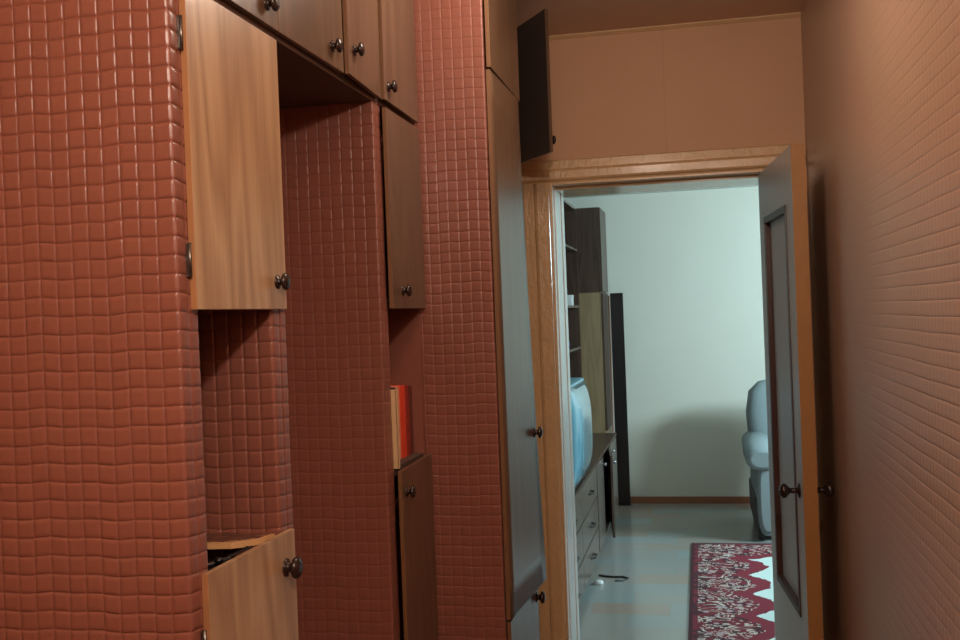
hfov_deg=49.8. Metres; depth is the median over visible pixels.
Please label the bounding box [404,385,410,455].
book
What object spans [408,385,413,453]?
book
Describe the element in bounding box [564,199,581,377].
bookshelf
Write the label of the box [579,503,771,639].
floor
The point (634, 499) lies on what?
baseboard
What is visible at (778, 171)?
door
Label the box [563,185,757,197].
ceiling
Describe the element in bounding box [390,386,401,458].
book
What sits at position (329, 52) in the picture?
upper cabinet
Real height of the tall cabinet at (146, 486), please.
2.006 m
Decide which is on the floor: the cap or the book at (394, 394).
the cap
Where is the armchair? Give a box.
[742,380,770,539]
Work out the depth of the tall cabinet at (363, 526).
1.95 m
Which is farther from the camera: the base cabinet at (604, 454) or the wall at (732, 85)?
the base cabinet at (604, 454)
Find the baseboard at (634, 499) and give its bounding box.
[631,496,749,502]
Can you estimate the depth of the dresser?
5.91 m
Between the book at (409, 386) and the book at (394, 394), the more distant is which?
the book at (409, 386)
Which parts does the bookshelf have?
shelf, shelf, shelf, shelf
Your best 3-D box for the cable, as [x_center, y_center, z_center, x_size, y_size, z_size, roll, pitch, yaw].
[0.805,1.536,6.187,0.100,0.013,0.194,-2,0,-30]
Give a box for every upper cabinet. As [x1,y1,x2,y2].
[213,0,417,127]
[517,9,555,163]
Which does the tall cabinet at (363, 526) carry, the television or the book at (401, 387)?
the book at (401, 387)
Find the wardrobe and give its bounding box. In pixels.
[413,0,546,639]
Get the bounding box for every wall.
[528,17,823,639]
[563,187,765,495]
[801,0,959,639]
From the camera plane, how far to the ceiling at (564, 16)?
3.17 m
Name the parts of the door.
casing, head casing, panel, knob, knob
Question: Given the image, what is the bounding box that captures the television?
[570,377,592,488]
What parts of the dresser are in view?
drawer, drawer, drawer, drawer, drawer, drawer, handle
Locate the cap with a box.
[594,580,603,584]
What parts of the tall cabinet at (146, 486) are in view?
panel, door, panel, door, knob, knob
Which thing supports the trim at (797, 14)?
attached to the wall at (732, 85)
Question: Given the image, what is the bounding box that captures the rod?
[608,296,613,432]
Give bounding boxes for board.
[610,293,630,504]
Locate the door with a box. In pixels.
[521,143,834,639]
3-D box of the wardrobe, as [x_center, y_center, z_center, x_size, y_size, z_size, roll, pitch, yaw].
[-0.154,0.343,2.406,0.572,2.507,0.377,-2,0,12]
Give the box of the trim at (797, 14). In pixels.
[549,12,800,39]
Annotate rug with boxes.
[688,543,774,639]
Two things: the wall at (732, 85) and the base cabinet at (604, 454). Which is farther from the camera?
the base cabinet at (604, 454)
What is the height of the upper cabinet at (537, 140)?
0.430 m
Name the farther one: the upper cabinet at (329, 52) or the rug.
the rug
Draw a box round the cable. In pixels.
[599,574,628,581]
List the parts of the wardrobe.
door, door, door, knob, knob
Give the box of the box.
[567,295,573,304]
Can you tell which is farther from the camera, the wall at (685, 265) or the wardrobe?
the wall at (685, 265)
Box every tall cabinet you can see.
[0,0,302,639]
[279,101,438,639]
[576,207,611,432]
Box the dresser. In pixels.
[575,462,599,602]
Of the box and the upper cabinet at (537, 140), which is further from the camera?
the box
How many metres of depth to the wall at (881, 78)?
1.96 m
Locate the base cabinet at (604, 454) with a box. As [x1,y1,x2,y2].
[591,433,618,551]
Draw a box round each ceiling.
[516,0,804,35]
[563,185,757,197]
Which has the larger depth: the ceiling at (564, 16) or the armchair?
the armchair
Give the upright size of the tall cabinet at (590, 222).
2.410 m
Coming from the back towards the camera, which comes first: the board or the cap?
the board
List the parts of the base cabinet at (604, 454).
door, door, door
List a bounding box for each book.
[390,385,406,458]
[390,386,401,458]
[391,389,399,468]
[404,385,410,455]
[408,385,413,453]
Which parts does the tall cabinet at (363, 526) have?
panel, door, knob, knob, door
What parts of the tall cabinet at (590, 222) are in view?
door, door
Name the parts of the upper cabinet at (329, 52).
door, knob, door, knob, knob, door, knob, door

